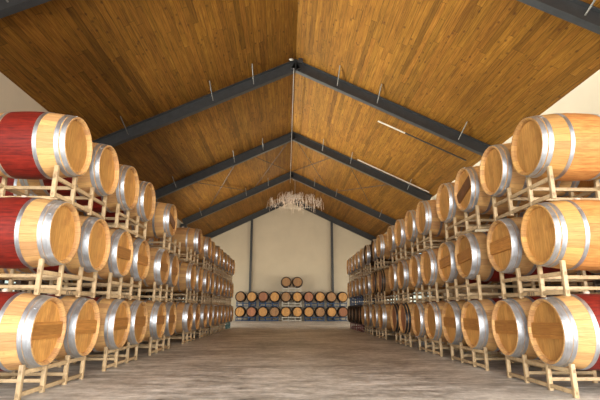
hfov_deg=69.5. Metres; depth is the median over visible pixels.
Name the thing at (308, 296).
wine barrel
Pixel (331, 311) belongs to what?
wine barrel
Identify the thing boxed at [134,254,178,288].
wine barrel
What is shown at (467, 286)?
rack
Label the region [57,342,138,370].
rack
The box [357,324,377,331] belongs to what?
rack
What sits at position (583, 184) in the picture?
wine barrel
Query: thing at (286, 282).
wine barrel
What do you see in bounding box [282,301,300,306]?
rack
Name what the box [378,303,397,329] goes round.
wine barrel
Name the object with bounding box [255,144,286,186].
rod
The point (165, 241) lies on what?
rack
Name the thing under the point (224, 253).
wine barrel
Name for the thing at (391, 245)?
wine barrel
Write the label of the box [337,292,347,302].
wine barrel
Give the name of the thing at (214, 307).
wine barrel
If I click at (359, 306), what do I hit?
wine barrel
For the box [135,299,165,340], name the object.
wine barrel
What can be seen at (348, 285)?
wine barrel
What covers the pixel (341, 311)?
wine barrel
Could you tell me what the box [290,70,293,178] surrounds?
conduit
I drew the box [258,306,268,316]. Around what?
wine barrel
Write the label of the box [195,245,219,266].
wine barrel
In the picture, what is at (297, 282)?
wine barrel
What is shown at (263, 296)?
wine barrel
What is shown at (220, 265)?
wine barrel
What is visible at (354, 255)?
wine barrel
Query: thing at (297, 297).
wine barrel
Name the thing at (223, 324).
rack
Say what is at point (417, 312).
wine barrel
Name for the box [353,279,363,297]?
wine barrel
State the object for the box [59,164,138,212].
wine barrel
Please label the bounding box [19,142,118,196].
wine barrel
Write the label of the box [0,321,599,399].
floor
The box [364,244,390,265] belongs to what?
wine barrel
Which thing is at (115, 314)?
wine barrel
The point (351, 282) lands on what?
wine barrel
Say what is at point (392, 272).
wine barrel
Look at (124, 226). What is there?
rack
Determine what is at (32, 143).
wine barrel
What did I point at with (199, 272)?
wine barrel
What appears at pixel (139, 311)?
wine barrel
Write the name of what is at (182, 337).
rack
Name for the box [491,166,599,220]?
rack
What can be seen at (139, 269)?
wine barrel
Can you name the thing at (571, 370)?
rack
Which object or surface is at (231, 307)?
wine barrel
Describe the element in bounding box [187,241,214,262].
wine barrel
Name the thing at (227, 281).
wine barrel
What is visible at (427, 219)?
wine barrel
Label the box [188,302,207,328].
wine barrel
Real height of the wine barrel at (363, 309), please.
0.737 m
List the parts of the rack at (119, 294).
rail, post, post, rail, rail, post, post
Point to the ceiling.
(491, 65)
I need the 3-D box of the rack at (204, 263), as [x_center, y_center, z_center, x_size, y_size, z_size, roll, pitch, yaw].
[-3.082,1.911,12.672,0.790,0.335,1.240,1,-14,-2]
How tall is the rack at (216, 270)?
0.335 m
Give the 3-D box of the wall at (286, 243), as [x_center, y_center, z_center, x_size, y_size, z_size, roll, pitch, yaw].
[-0.716,3.930,29.781,12.670,8.423,0.200,1,-14,-2]
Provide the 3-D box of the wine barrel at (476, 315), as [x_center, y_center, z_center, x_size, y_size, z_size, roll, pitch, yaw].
[2.806,1.706,5.967,0.950,0.737,0.715,1,-14,-2]
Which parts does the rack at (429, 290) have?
post, post, rail, rail, post, post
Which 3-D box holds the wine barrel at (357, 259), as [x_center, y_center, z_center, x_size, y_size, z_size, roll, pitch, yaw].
[2.510,2.168,15.528,0.950,0.737,0.716,1,-14,-2]
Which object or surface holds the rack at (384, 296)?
on the wine barrel at (375, 307)
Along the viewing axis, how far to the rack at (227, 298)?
17.23 m
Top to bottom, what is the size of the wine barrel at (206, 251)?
0.736 m
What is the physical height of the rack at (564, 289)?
0.335 m
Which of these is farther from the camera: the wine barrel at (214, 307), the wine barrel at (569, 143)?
the wine barrel at (214, 307)
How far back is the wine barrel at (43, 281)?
6.69 m
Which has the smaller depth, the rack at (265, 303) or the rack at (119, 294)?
the rack at (119, 294)
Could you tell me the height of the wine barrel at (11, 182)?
0.737 m
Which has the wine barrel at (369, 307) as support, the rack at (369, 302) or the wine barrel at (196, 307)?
the rack at (369, 302)
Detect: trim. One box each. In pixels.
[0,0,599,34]
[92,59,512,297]
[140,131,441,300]
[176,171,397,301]
[198,199,380,300]
[248,219,252,306]
[330,222,333,319]
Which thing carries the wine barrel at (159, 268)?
on the rack at (154, 290)
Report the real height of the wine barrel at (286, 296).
0.737 m
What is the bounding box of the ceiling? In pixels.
[0,0,599,236]
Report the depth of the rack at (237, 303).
27.73 m
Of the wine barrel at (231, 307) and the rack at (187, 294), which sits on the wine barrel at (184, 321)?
the rack at (187, 294)
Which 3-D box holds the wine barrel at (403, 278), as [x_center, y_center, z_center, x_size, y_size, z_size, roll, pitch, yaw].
[2.702,1.657,9.633,0.950,0.737,0.716,1,-14,-2]
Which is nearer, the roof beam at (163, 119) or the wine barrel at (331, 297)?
the roof beam at (163, 119)
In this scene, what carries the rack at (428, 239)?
on the wine barrel at (430, 275)
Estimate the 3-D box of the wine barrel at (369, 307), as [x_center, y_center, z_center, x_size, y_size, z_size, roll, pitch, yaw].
[2.575,3.572,13.405,0.950,0.737,0.716,1,-14,-2]
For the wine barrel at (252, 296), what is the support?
on the rack at (237, 303)
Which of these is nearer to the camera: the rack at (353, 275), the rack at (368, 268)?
the rack at (368, 268)
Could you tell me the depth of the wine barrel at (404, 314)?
9.31 m
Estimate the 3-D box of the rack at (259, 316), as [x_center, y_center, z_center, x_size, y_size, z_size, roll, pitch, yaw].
[-2.015,7.643,27.887,1.240,0.292,0.790,1,-14,-2]
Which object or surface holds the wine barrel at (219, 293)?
on the rack at (214, 297)
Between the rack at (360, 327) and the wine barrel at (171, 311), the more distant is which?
the rack at (360, 327)
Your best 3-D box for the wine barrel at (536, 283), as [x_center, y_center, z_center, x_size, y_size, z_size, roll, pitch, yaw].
[4.030,1.025,7.100,0.950,0.737,0.716,1,-14,-2]
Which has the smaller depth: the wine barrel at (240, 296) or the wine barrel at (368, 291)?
the wine barrel at (368, 291)
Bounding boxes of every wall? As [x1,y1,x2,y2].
[0,72,195,299]
[208,203,373,320]
[385,70,599,300]
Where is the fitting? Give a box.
[289,58,302,62]
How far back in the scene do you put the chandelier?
25.68 m
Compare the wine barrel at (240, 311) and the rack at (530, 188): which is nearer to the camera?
the rack at (530, 188)
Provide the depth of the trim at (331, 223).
29.44 m
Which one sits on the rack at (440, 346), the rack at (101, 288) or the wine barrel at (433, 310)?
the wine barrel at (433, 310)
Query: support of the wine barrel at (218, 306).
on the rack at (213, 329)
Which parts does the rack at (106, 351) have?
post, post, rail, rail, post, post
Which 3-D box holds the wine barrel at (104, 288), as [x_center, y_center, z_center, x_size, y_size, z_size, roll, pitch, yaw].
[-4.238,1.623,9.558,0.950,0.737,0.716,1,-14,-2]
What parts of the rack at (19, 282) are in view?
post, rail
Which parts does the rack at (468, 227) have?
post, post, rail, rail, post, post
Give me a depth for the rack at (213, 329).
13.70 m
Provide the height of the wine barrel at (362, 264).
0.737 m
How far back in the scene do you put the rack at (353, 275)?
17.20 m
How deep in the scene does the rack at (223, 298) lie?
15.61 m
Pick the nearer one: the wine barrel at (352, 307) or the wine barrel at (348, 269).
the wine barrel at (352, 307)
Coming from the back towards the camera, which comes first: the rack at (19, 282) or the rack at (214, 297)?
the rack at (214, 297)
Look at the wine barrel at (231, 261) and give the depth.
17.34 m
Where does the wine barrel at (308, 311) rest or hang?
on the rack at (305, 317)
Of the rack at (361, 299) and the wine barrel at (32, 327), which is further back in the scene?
the rack at (361, 299)
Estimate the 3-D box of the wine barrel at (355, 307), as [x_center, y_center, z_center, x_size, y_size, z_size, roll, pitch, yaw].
[2.490,4.185,15.847,0.950,0.737,0.716,1,-14,-2]
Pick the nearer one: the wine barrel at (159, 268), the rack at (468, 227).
the rack at (468, 227)
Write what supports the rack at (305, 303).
on the wine barrel at (308, 311)
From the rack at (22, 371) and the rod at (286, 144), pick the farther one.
the rod at (286, 144)
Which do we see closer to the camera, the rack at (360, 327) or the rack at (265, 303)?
the rack at (360, 327)
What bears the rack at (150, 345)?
on the floor
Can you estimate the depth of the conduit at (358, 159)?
18.42 m
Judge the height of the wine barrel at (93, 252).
0.737 m
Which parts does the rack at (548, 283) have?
rail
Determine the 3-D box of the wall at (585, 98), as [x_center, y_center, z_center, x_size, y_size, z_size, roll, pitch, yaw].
[6.049,1.189,12.866,0.200,5.537,34.350,1,-14,-2]
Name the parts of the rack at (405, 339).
post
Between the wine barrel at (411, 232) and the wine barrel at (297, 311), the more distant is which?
the wine barrel at (297, 311)
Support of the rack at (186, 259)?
on the wine barrel at (187, 271)
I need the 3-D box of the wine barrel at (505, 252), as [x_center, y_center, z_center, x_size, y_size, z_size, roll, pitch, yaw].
[2.841,0.541,5.182,0.950,0.737,0.716,1,-14,-2]
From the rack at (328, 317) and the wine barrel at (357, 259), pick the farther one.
the rack at (328, 317)
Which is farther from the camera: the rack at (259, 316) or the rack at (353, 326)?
the rack at (259, 316)
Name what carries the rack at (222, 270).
on the wine barrel at (223, 279)
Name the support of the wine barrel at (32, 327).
on the rack at (22, 371)
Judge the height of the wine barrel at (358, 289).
0.737 m
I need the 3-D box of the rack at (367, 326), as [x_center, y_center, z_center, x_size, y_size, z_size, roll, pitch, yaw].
[2.554,4.093,13.694,0.790,0.292,1.240,1,-14,-2]
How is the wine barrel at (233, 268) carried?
on the rack at (229, 277)
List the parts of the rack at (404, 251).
post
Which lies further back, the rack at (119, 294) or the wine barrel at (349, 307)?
the wine barrel at (349, 307)
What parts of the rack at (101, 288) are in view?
rail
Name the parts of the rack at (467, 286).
post, post, rail, rail, post, post, rail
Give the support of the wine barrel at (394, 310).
on the rack at (405, 339)
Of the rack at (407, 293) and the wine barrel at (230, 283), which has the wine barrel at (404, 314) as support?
the rack at (407, 293)
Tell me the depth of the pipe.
14.54 m
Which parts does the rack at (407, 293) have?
post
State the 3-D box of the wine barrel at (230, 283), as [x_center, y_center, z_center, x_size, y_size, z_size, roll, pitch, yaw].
[-3.222,3.533,17.161,0.950,0.737,0.715,1,-14,-2]
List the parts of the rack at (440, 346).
post, rail, rail, post, post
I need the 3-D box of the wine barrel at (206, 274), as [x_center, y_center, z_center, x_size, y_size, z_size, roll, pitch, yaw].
[-3.062,2.282,12.174,0.950,0.736,0.715,1,-14,-2]
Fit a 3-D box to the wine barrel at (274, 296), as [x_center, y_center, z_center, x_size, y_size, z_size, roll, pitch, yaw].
[-1.644,6.314,28.232,0.716,0.737,0.950,1,-14,-2]
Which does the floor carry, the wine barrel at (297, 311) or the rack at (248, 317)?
the rack at (248, 317)
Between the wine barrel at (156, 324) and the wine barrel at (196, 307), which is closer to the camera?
the wine barrel at (156, 324)
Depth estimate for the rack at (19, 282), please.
6.13 m
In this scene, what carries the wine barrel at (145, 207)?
on the rack at (124, 226)
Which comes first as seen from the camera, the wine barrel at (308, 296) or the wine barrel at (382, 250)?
the wine barrel at (382, 250)
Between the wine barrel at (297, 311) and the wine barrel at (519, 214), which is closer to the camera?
the wine barrel at (519, 214)
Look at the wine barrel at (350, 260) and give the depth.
17.05 m
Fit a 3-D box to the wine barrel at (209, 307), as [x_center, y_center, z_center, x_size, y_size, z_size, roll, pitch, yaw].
[-3.101,3.388,12.724,0.950,0.737,0.715,1,-14,-2]
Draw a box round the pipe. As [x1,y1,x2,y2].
[378,120,465,160]
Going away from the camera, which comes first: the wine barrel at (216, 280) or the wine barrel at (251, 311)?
the wine barrel at (216, 280)
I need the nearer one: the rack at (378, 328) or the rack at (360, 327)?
the rack at (378, 328)
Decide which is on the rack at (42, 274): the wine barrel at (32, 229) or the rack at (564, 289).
the wine barrel at (32, 229)
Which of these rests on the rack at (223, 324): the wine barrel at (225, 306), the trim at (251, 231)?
the wine barrel at (225, 306)
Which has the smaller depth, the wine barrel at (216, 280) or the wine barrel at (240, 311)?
the wine barrel at (216, 280)
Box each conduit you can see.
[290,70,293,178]
[358,159,428,192]
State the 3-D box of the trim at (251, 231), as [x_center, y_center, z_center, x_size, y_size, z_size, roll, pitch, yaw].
[-3.342,4.658,29.287,0.150,6.759,0.240,1,-14,-2]
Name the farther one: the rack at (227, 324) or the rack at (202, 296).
the rack at (227, 324)
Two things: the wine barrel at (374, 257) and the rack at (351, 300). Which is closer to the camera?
the wine barrel at (374, 257)
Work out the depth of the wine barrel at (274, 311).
27.59 m
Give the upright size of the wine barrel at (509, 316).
0.737 m
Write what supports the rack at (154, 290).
on the wine barrel at (171, 311)
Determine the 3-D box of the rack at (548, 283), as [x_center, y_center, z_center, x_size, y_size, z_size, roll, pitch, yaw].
[4.041,1.370,6.593,0.790,0.335,1.240,1,-14,-2]
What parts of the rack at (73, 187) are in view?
post, rail, post, post, rail, rail, post, post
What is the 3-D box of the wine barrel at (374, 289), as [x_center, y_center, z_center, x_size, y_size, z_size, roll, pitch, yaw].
[2.591,2.409,12.629,0.950,0.737,0.716,1,-14,-2]
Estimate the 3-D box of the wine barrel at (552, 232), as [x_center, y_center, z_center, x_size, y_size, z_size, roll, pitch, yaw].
[2.866,0.343,4.392,0.950,0.737,0.716,1,-14,-2]
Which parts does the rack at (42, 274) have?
post, rail, post, post, post, rail, rail, post, post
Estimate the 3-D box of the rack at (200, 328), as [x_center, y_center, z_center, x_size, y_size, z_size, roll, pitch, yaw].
[-3.087,3.711,12.223,0.790,0.292,1.240,1,-14,-2]
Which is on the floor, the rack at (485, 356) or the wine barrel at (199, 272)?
the rack at (485, 356)
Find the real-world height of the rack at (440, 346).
0.292 m
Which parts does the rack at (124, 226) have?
post, post, rail, rail, post, post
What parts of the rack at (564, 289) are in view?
post, post, rail, rail, post, post, post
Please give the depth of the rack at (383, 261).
12.04 m
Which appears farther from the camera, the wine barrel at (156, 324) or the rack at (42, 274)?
the wine barrel at (156, 324)
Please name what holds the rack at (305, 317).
on the floor
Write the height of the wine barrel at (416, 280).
0.737 m
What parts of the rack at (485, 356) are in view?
post, post, rail, rail, post, post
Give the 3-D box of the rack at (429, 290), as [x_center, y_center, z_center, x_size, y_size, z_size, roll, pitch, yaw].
[2.741,1.754,8.137,0.790,0.335,1.240,1,-14,-2]
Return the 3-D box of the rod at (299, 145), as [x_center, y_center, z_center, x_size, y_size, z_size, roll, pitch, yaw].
[0.646,-1.752,21.966,0.028,1.026,5.799,-5,-15,19]
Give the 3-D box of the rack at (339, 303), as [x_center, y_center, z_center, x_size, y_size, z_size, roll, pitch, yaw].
[2.395,6.797,28.240,1.240,0.335,0.790,1,-14,-2]
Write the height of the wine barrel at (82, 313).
0.737 m
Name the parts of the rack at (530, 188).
post, post, rail, rail, post, post, rail, post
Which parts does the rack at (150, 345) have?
post, rail, rail, post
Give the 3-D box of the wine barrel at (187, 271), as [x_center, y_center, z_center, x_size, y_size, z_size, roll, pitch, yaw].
[-3.021,1.822,10.339,0.950,0.737,0.716,1,-14,-2]
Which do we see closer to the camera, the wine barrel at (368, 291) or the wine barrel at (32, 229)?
the wine barrel at (32, 229)
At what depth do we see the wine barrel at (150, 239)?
11.28 m
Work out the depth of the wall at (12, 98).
9.39 m
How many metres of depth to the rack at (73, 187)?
4.67 m
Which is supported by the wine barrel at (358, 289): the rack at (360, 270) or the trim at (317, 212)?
the rack at (360, 270)
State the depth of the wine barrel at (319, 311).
27.68 m
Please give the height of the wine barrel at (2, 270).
0.737 m
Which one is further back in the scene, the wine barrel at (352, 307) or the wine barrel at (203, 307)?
the wine barrel at (352, 307)
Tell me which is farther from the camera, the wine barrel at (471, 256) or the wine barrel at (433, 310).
the wine barrel at (433, 310)
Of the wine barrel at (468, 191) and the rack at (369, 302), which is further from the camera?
the rack at (369, 302)
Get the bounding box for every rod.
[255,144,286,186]
[299,145,328,189]
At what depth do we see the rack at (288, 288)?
28.02 m
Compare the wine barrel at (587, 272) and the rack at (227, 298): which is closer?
the wine barrel at (587, 272)
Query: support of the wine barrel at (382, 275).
on the rack at (384, 296)
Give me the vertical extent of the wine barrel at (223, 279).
0.737 m
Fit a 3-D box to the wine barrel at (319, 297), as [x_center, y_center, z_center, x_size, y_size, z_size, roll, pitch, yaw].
[1.294,6.342,28.319,0.716,0.737,0.950,1,-14,-2]
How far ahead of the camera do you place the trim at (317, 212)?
30.14 m
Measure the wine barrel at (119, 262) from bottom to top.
0.737 m
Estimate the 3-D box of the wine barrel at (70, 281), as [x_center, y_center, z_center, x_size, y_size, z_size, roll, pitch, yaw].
[-4.182,1.185,7.813,0.950,0.737,0.716,1,-14,-2]
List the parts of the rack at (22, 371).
rail, post, post, rail, rail, post, post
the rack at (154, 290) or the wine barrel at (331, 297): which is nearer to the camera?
the rack at (154, 290)
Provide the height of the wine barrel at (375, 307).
0.737 m
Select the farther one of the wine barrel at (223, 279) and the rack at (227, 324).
the rack at (227, 324)
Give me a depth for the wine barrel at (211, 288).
13.05 m
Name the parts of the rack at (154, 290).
post, post, rail, rail, post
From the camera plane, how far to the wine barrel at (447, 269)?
6.86 m
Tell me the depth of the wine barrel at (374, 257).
12.59 m
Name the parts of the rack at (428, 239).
post, rail, rail, post, post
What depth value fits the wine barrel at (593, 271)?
5.30 m
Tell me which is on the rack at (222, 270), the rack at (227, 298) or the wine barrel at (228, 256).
the wine barrel at (228, 256)
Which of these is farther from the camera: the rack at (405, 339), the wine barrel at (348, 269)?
the wine barrel at (348, 269)
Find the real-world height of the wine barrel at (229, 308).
0.736 m
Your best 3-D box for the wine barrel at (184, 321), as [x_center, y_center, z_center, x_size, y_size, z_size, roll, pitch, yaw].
[-3.024,2.716,10.044,0.950,0.737,0.716,1,-14,-2]
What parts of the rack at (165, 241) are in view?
post, post, rail, rail, post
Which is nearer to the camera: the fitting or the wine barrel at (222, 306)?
the fitting
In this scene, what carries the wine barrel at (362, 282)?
on the rack at (369, 302)
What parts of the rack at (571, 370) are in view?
post, post, rail, rail, post, post, rail, post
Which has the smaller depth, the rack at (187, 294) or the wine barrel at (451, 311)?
the wine barrel at (451, 311)
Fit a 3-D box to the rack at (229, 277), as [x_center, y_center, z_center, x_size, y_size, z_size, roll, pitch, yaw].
[-3.244,3.179,17.726,0.790,0.335,1.240,1,-14,-2]
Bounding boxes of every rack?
[0,165,107,219]
[0,259,97,297]
[0,273,63,294]
[0,355,85,399]
[49,273,141,300]
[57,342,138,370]
[61,281,106,296]
[77,203,147,239]
[110,282,172,301]
[112,335,169,354]
[132,233,180,257]
[148,329,194,343]
[155,288,197,303]
[172,327,208,337]
[173,291,209,303]
[178,247,198,265]
[188,294,218,304]
[195,325,217,334]
[196,323,224,331]
[198,257,211,271]
[198,296,225,304]
[203,264,219,276]
[210,297,230,304]
[218,322,229,328]
[220,268,226,279]
[225,272,231,281]
[235,316,255,320]
[236,301,255,306]
[259,301,278,306]
[259,316,277,320]
[282,286,300,291]
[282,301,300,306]
[282,316,300,320]
[304,301,323,306]
[304,316,323,320]
[327,301,346,306]
[327,316,346,320]
[349,272,356,281]
[350,297,374,305]
[350,322,375,329]
[355,268,364,279]
[356,295,383,304]
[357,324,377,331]
[363,263,386,275]
[364,294,393,304]
[365,325,394,334]
[374,256,395,270]
[375,291,413,304]
[376,327,414,338]
[391,244,439,263]
[393,287,443,303]
[395,331,446,346]
[411,230,471,255]
[415,282,477,302]
[418,335,482,356]
[444,205,517,241]
[445,275,535,300]
[450,342,545,370]
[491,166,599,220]
[499,260,599,298]
[505,354,599,397]
[523,282,599,295]
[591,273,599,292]
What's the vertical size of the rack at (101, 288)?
0.335 m
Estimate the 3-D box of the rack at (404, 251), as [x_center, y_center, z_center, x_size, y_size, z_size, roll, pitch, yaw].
[2.686,1.293,10.157,0.790,0.335,1.240,1,-14,-2]
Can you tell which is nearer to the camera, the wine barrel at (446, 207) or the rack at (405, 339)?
the wine barrel at (446, 207)
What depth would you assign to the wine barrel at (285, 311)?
27.61 m
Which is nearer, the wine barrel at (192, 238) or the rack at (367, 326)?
the wine barrel at (192, 238)
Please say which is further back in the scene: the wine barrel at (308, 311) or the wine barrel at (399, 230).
the wine barrel at (308, 311)
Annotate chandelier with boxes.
[266,191,323,212]
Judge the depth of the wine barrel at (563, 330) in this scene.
4.04 m
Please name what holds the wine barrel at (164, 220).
on the rack at (165, 241)
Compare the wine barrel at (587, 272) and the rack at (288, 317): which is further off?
the rack at (288, 317)
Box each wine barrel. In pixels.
[0,111,92,179]
[0,176,38,195]
[0,195,80,268]
[0,268,29,279]
[0,289,66,371]
[6,280,64,282]
[16,215,110,274]
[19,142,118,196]
[43,294,99,359]
[44,280,90,284]
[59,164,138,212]
[75,228,132,278]
[83,181,155,222]
[84,238,149,282]
[85,296,130,351]
[96,287,126,289]
[113,298,147,345]
[119,202,176,237]
[126,247,169,286]
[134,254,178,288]
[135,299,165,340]
[148,299,176,336]
[149,238,159,246]
[160,227,202,254]
[162,262,195,291]
[172,302,192,332]
[173,266,202,292]
[178,269,209,293]
[179,301,199,329]
[180,236,211,260]
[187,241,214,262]
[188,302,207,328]
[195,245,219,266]
[198,272,213,294]
[198,275,218,295]
[199,249,222,267]
[199,303,212,326]
[205,303,220,324]
[210,276,221,296]
[210,278,225,297]
[210,303,224,323]
[210,304,216,325]
[212,255,229,271]
[214,260,234,275]
[217,280,228,297]
[219,281,231,298]
[219,304,227,322]
[220,252,226,270]
[220,258,232,274]
[226,305,230,321]
[228,305,232,321]
[235,291,246,302]
[235,306,245,316]
[246,306,256,316]
[247,291,257,302]
[258,291,268,302]
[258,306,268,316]
[269,291,279,302]
[269,306,279,316]
[280,306,290,316]
[281,277,291,287]
[281,291,291,302]
[292,277,302,287]
[292,291,302,302]
[292,306,302,316]
[303,291,313,302]
[303,306,313,316]
[314,291,324,302]
[314,306,325,316]
[325,291,336,302]
[326,306,336,316]
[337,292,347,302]
[337,306,347,316]
[347,259,362,275]
[347,282,355,298]
[347,305,352,321]
[349,257,356,273]
[350,281,363,298]
[350,304,363,322]
[352,254,366,271]
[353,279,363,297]
[354,305,358,323]
[355,251,374,270]
[356,278,374,297]
[357,304,367,324]
[360,248,379,267]
[360,276,374,296]
[361,304,372,325]
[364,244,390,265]
[365,274,393,295]
[366,304,374,326]
[370,239,395,261]
[371,271,392,294]
[372,303,388,327]
[376,234,409,259]
[377,268,404,293]
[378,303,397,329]
[387,225,416,253]
[388,263,414,292]
[390,301,412,332]
[394,219,436,248]
[397,259,440,290]
[398,302,420,334]
[404,210,455,242]
[409,254,445,288]
[411,300,439,337]
[416,199,474,236]
[420,248,462,286]
[424,300,455,341]
[436,182,505,224]
[437,241,499,284]
[441,299,477,345]
[454,166,528,214]
[455,231,522,281]
[461,296,508,351]
[479,143,579,197]
[486,216,579,275]
[491,296,552,359]
[506,212,524,217]
[511,113,599,180]
[520,198,599,270]
[522,282,576,284]
[527,291,599,369]
[567,271,598,281]
[574,179,599,197]
[589,270,599,274]
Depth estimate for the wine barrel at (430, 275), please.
7.70 m
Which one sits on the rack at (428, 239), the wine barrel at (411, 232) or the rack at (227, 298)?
the wine barrel at (411, 232)

